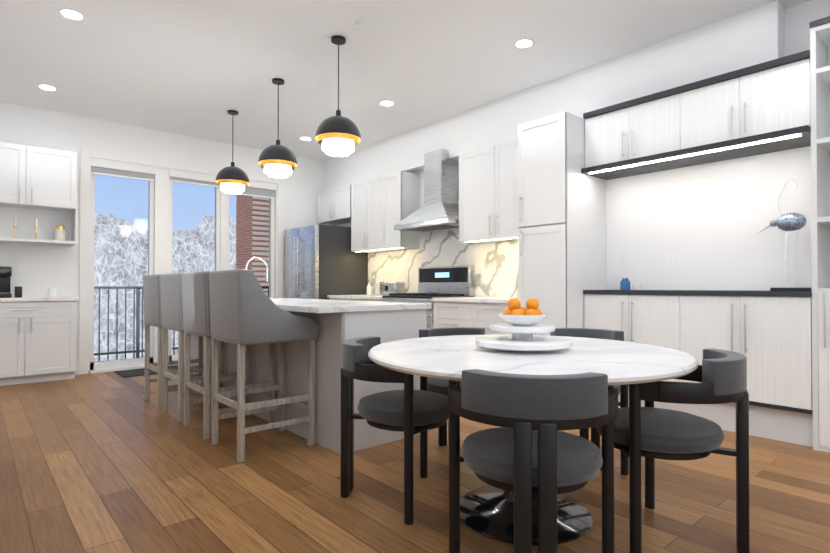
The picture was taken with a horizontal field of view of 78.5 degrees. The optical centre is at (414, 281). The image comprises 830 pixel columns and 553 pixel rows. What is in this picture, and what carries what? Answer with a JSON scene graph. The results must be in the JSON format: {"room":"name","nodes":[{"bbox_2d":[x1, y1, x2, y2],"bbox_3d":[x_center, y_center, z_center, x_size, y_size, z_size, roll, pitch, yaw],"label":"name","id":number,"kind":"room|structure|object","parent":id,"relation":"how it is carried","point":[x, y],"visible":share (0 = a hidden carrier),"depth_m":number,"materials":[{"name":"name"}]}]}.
{"room":"dining room","nodes":[
{"label":"dining room","id":0,"kind":"room"},
{"bbox_2d":[0,101,323,365],"bbox_3d":[-4.037,-0.432,6.082,6.990,3.060,0.200,0,-1,-41],"label":"wall","id":1,"kind":"structure","parent":0,"point":[47,266],"depth_m":6.08,"materials":[{"name":"white paint"}]},
{"bbox_2d":[79,148,283,374],"bbox_3d":[-3.048,-0.234,6.931,2.600,2.680,0.218,0,-1,-41],"label":"window","id":2,"kind":"structure","parent":1,"relation":"in","point":[161,176],"depth_m":6.59,"materials":[{"name":"white"}]},
{"bbox_2d":[0,0,809,160],"bbox_3d":[-0.547,-2.057,2.241,7.600,0.120,10.800,0,-1,-41],"label":"ceiling","id":3,"kind":"structure","parent":0,"point":[196,68],"depth_m":4.44,"materials":[{"name":"white paint"}]},
{"bbox_2d":[37,85,57,90],"bbox_3d":[-3.736,-1.968,5.164,0.169,0.003,0.169,0,-1,40],"label":"recessed light","id":4,"kind":"object","parent":3,"relation":"in","point":[45,87],"depth_m":5.15,"materials":[{"name":"white"}]},
{"bbox_2d":[58,8,85,20],"bbox_3d":[-2.548,-1.981,3.772,0.169,0.003,0.169,0,-1,40],"label":"recessed light","id":5,"kind":"object","parent":3,"relation":"in","point":[70,14],"depth_m":3.77,"materials":[{"name":"white"}]},
{"bbox_2d":[215,110,249,193],"bbox_3d":[-2.101,-1.491,5.857,0.370,0.939,0.370,0,-1,-41],"label":"pendant light","id":6,"kind":"object","parent":3,"relation":"hanging from","point":[232,179],"visible":1,"depth_m":5.75,"materials":[{"name":"black metal"}]},
{"bbox_2d":[258,78,296,177],"bbox_3d":[-1.339,-1.499,4.969,0.370,0.939,0.370,0,-1,-41],"label":"pendant light","id":7,"kind":"object","parent":3,"relation":"hanging from","point":[277,160],"visible":1,"depth_m":4.86,"materials":[{"name":"black metal"}]},
{"bbox_2d":[299,137,311,140],"bbox_3d":[-1.495,-1.952,6.947,0.169,0.003,0.169,0,-1,25],"label":"recessed light","id":8,"kind":"object","parent":3,"relation":"in","point":[301,138],"depth_m":6.93,"materials":[{"name":"white"}]},
{"bbox_2d":[315,35,360,156],"bbox_3d":[-0.623,-1.506,4.133,0.370,0.939,0.370,0,-1,-41],"label":"pendant light","id":9,"kind":"object","parent":3,"relation":"hanging from","point":[338,135],"visible":1,"depth_m":4.02,"materials":[{"name":"black metal"}]},
{"bbox_2d":[356,20,364,27],"bbox_3d":[-0.414,-1.966,3.882,0.070,0.028,0.070,0,-1,-41],"label":"ceiling detector","id":10,"kind":"object","parent":3,"relation":"attached to","point":[360,23],"visible":1,"depth_m":3.86,"materials":[{"name":"white plastic"}]},
{"bbox_2d":[379,101,393,105],"bbox_3d":[-0.311,-1.964,5.605,0.169,0.003,0.169,0,-1,25],"label":"recessed light","id":11,"kind":"object","parent":3,"relation":"in","point":[382,103],"depth_m":5.60,"materials":[{"name":"white"}]},
{"bbox_2d":[514,39,533,48],"bbox_3d":[0.906,-1.977,4.225,0.169,0.003,0.169,0,-1,40],"label":"recessed light","id":12,"kind":"object","parent":3,"relation":"in","point":[523,43],"depth_m":4.22,"materials":[{"name":"white"}]},
{"bbox_2d":[0,368,829,552],"bbox_3d":[-0.547,1.122,2.212,7.600,0.120,10.800,0,-1,-41],"label":"floor","id":13,"kind":"structure","parent":0,"point":[108,462],"depth_m":2.59,"materials":[{"name":"brown wood"}]},
{"bbox_2d":[0,142,78,385],"bbox_3d":[-4.674,-0.186,5.132,2.105,2.550,0.384,0,-1,-41],"label":"cabinet","id":14,"kind":"object","parent":13,"relation":"on","point":[38,205],"visible":1,"depth_m":5.52,"materials":[{"name":"white wood"}]},
{"bbox_2d":[114,365,177,377],"bbox_3d":[-3.216,1.093,6.214,0.720,0.012,0.500,0,-1,-41],"label":"doormat","id":15,"kind":"object","parent":13,"relation":"on","point":[131,373],"visible":0.65,"depth_m":6.07,"materials":[{"name":"grey fabric"}]},
{"bbox_2d":[143,274,211,408],"bbox_3d":[-2.135,0.512,4.641,0.536,1.145,0.554,0,-1,-41],"label":"stool","id":16,"kind":"object","parent":13,"relation":"on","point":[152,299],"visible":0.4,"depth_m":4.49,"materials":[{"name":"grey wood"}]},
{"bbox_2d":[160,273,236,422],"bbox_3d":[-1.760,0.508,4.211,0.536,1.145,0.554,0,-1,-41],"label":"stool","id":17,"kind":"object","parent":13,"relation":"on","point":[171,302],"visible":0.4,"depth_m":4.04,"materials":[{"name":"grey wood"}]},
{"bbox_2d":[182,271,274,439],"bbox_3d":[-1.385,0.504,3.782,0.536,1.145,0.554,0,-1,-41],"label":"stool","id":18,"kind":"object","parent":13,"relation":"on","point":[196,303],"visible":0.44,"depth_m":3.64,"materials":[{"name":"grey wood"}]},
{"bbox_2d":[209,269,318,461],"bbox_3d":[-1.004,0.500,3.345,0.536,1.145,0.554,0,-1,-41],"label":"stool","id":19,"kind":"object","parent":13,"relation":"on","point":[245,309],"visible":1,"depth_m":3.15,"materials":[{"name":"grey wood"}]},
{"bbox_2d":[190,309,425,453],"bbox_3d":[-1.219,0.644,4.601,0.764,0.880,3.224,0,-1,-41],"label":"kitchen island","id":20,"kind":"object","parent":13,"relation":"on","point":[338,322],"depth_m":3.36,"materials":[{"name":"white wood"}]},
{"bbox_2d":[269,297,431,312],"bbox_3d":[-1.304,0.183,4.547,0.920,0.040,3.280,0,-1,-41],"label":"island countertop","id":21,"kind":"structure","parent":20,"relation":"on","point":[291,305],"depth_m":3.40,"materials":[{"name":"white stone"}]},
{"bbox_2d":[285,224,368,299],"bbox_3d":[-1.333,0.162,7.606,0.897,1.900,0.900,0,-1,-41],"label":"refrigerator","id":22,"kind":"object","parent":13,"relation":"on","point":[319,263],"depth_m":7.24,"materials":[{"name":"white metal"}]},
{"bbox_2d":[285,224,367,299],"bbox_3d":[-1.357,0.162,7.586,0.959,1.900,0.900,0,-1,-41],"label":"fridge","id":23,"kind":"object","parent":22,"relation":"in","point":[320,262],"depth_m":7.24,"materials":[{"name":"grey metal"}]},
{"bbox_2d":[341,336,448,524],"bbox_3d":[-0.078,0.680,2.525,0.570,0.770,0.592,0,-1,8],"label":"chair","id":24,"kind":"object","parent":13,"relation":"on","point":[409,411],"visible":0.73,"depth_m":2.36,"materials":[{"name":"fabric"}]},
{"bbox_2d":[377,296,432,377],"bbox_3d":[0.125,0.645,6.087,0.691,0.905,0.974,0,-1,-41],"label":"base cabinet","id":25,"kind":"object","parent":13,"relation":"on","point":[409,299],"depth_m":5.67,"materials":[{"name":"white"}]},
{"bbox_2d":[329,292,516,303],"bbox_3d":[0.113,0.180,6.092,0.707,0.075,3.252,0,-1,-41],"label":"countertop","id":26,"kind":"structure","parent":25,"relation":"on","point":[449,297],"depth_m":5.51,"materials":[{"name":"white stone"}]},
{"bbox_2d":[377,280,408,295],"bbox_3d":[-0.307,0.092,6.797,0.180,0.175,0.340,0,-1,-41],"label":"toaster","id":27,"kind":"object","parent":26,"relation":"on","point":[384,287],"depth_m":6.72,"materials":[{"name":"silver metal"}]},
{"bbox_2d":[382,265,474,377],"bbox_3d":[0.128,0.455,6.046,0.743,1.285,0.904,0,-1,-41],"label":"range","id":28,"kind":"object","parent":25,"relation":"in","point":[434,281],"depth_m":6.06,"materials":[{"name":"silver metal"}]},
{"bbox_2d":[433,300,468,327],"bbox_3d":[0.640,0.653,5.507,0.677,0.880,0.560,0,-1,-41],"label":"base cabinet","id":29,"kind":"object","parent":13,"relation":"on","point":[444,315],"depth_m":5.31,"materials":[{"name":"white wood"}]},
{"bbox_2d":[419,327,484,445],"bbox_3d":[0.289,0.685,3.089,0.592,0.770,0.570,0,-1,-16],"label":"chair","id":30,"kind":"object","parent":13,"relation":"on","point":[437,385],"visible":0.23,"depth_m":3.27,"materials":[{"name":"fabric"}]},
{"bbox_2d":[469,304,511,334],"bbox_3d":[1.009,0.649,5.084,0.677,0.880,0.562,0,-1,-41],"label":"base cabinet","id":31,"kind":"object","parent":13,"relation":"on","point":[480,315],"depth_m":4.93,"materials":[{"name":"white wood"}]},
{"bbox_2d":[448,369,617,552],"bbox_3d":[0.404,0.673,1.777,0.592,0.770,0.570,0,-1,10],"label":"chair","id":32,"kind":"object","parent":13,"relation":"on","point":[528,453],"visible":0.98,"depth_m":1.56,"materials":[{"name":"fabric"}]},
{"bbox_2d":[368,298,697,545],"bbox_3d":[0.496,0.569,2.344,1.420,0.989,1.420,0,-1,-41],"label":"dining table","id":33,"kind":"object","parent":13,"relation":"on","point":[487,510],"visible":0.85,"depth_m":2.17,"materials":[{"name":"white stone"}]},
{"bbox_2d":[517,112,605,335],"bbox_3d":[1.360,-0.175,4.690,0.677,2.520,0.500,0,-1,-41],"label":"tall cabinet","id":34,"kind":"object","parent":13,"relation":"on","point":[561,209],"depth_m":4.45,"materials":[{"name":"white wood"}]},
{"bbox_2d":[550,328,628,474],"bbox_3d":[0.981,0.685,3.048,0.592,0.770,0.570,0,-1,33],"label":"chair","id":35,"kind":"object","parent":13,"relation":"on","point":[622,390],"visible":0.23,"depth_m":3.19,"materials":[{"name":"fabric"}]},
{"bbox_2d":[596,348,749,552],"bbox_3d":[1.048,0.677,2.116,0.570,0.770,0.592,0,-1,30],"label":"chair","id":36,"kind":"object","parent":13,"relation":"on","point":[649,432],"visible":0.98,"depth_m":1.92,"materials":[{"name":"fabric"}]},
{"bbox_2d":[581,16,829,452],"bbox_3d":[2.326,-0.291,3.766,0.437,2.735,2.155,0,-1,-41],"label":"built-in cabinet","id":37,"kind":"object","parent":13,"relation":"on","point":[779,338],"visible":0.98,"depth_m":3.53,"materials":[{"name":"white wood"}]},
{"bbox_2d":[324,0,829,290],"bbox_3d":[2.055,-0.447,4.431,0.380,3.060,10.700,0,-1,-41],"label":"wall","id":38,"kind":"structure","parent":0,"point":[702,224],"depth_m":4.17,"materials":[{"name":"white paint"}]},
{"bbox_2d":[318,185,348,223],"bbox_3d":[-1.115,-1.166,7.801,0.327,0.480,0.920,0,-1,-41],"label":"upper cabinet","id":39,"kind":"object","parent":38,"relation":"attached to","point":[333,204],"depth_m":7.70,"materials":[{"name":"white wood"}]},
{"bbox_2d":[349,177,376,251],"bbox_3d":[-0.533,-0.923,7.132,0.327,0.980,0.813,0,-1,-41],"label":"upper cabinet","id":40,"kind":"object","parent":38,"relation":"attached to","point":[363,194],"depth_m":7.11,"materials":[{"name":"white wood"}]},
{"bbox_2d":[377,173,420,251],"bbox_3d":[-0.203,-0.926,6.754,0.327,0.980,0.437,0,-1,-41],"label":"upper cabinet","id":41,"kind":"object","parent":38,"relation":"attached to","point":[389,239],"depth_m":6.69,"materials":[{"name":"white wood"}]},
{"bbox_2d":[393,149,458,232],"bbox_3d":[0.229,-1.132,6.147,0.477,0.860,0.960,0,-1,-41],"label":"range hood","id":42,"kind":"object","parent":38,"relation":"attached to","point":[439,210],"depth_m":6.10,"materials":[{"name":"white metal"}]},
{"bbox_2d":[457,139,516,243],"bbox_3d":[0.956,-0.938,5.426,0.327,0.980,1.040,0,-1,-41],"label":"upper cabinet","id":43,"kind":"object","parent":38,"relation":"attached to","point":[480,238],"depth_m":5.41,"materials":[{"name":"white wood"}]},
{"label":"outside","id":44,"kind":"structure","parent":0,"visible":0},
{"bbox_2d":[94,174,235,360],"bbox_3d":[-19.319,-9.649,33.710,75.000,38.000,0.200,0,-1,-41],"label":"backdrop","id":45,"kind":"structure","parent":44,"point":[115,274],"depth_m":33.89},
{"bbox_3d":[-3.325,1.196,7.524,3.600,0.130,1.040,0,-1,-41],"label":"balcony slab","id":46,"kind":"object","parent":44,"visible":0},
{"bbox_2d":[94,286,268,360],"bbox_3d":[-3.642,0.604,7.877,3.520,1.060,0.040,0,-1,-41],"label":"railing","id":47,"kind":"object","parent":46,"relation":"on","point":[137,350],"depth_m":7.41,"materials":[{"name":"black metal"}]},
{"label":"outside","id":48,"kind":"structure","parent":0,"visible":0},
{"bbox_2d":[236,194,268,295],"bbox_3d":[-1.696,-0.320,15.025,6.900,15.000,1.000,0,-1,-41],"label":"building","id":49,"kind":"structure","parent":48,"point":[251,212],"depth_m":12.59,"materials":[{"name":"brick"}]}
]}

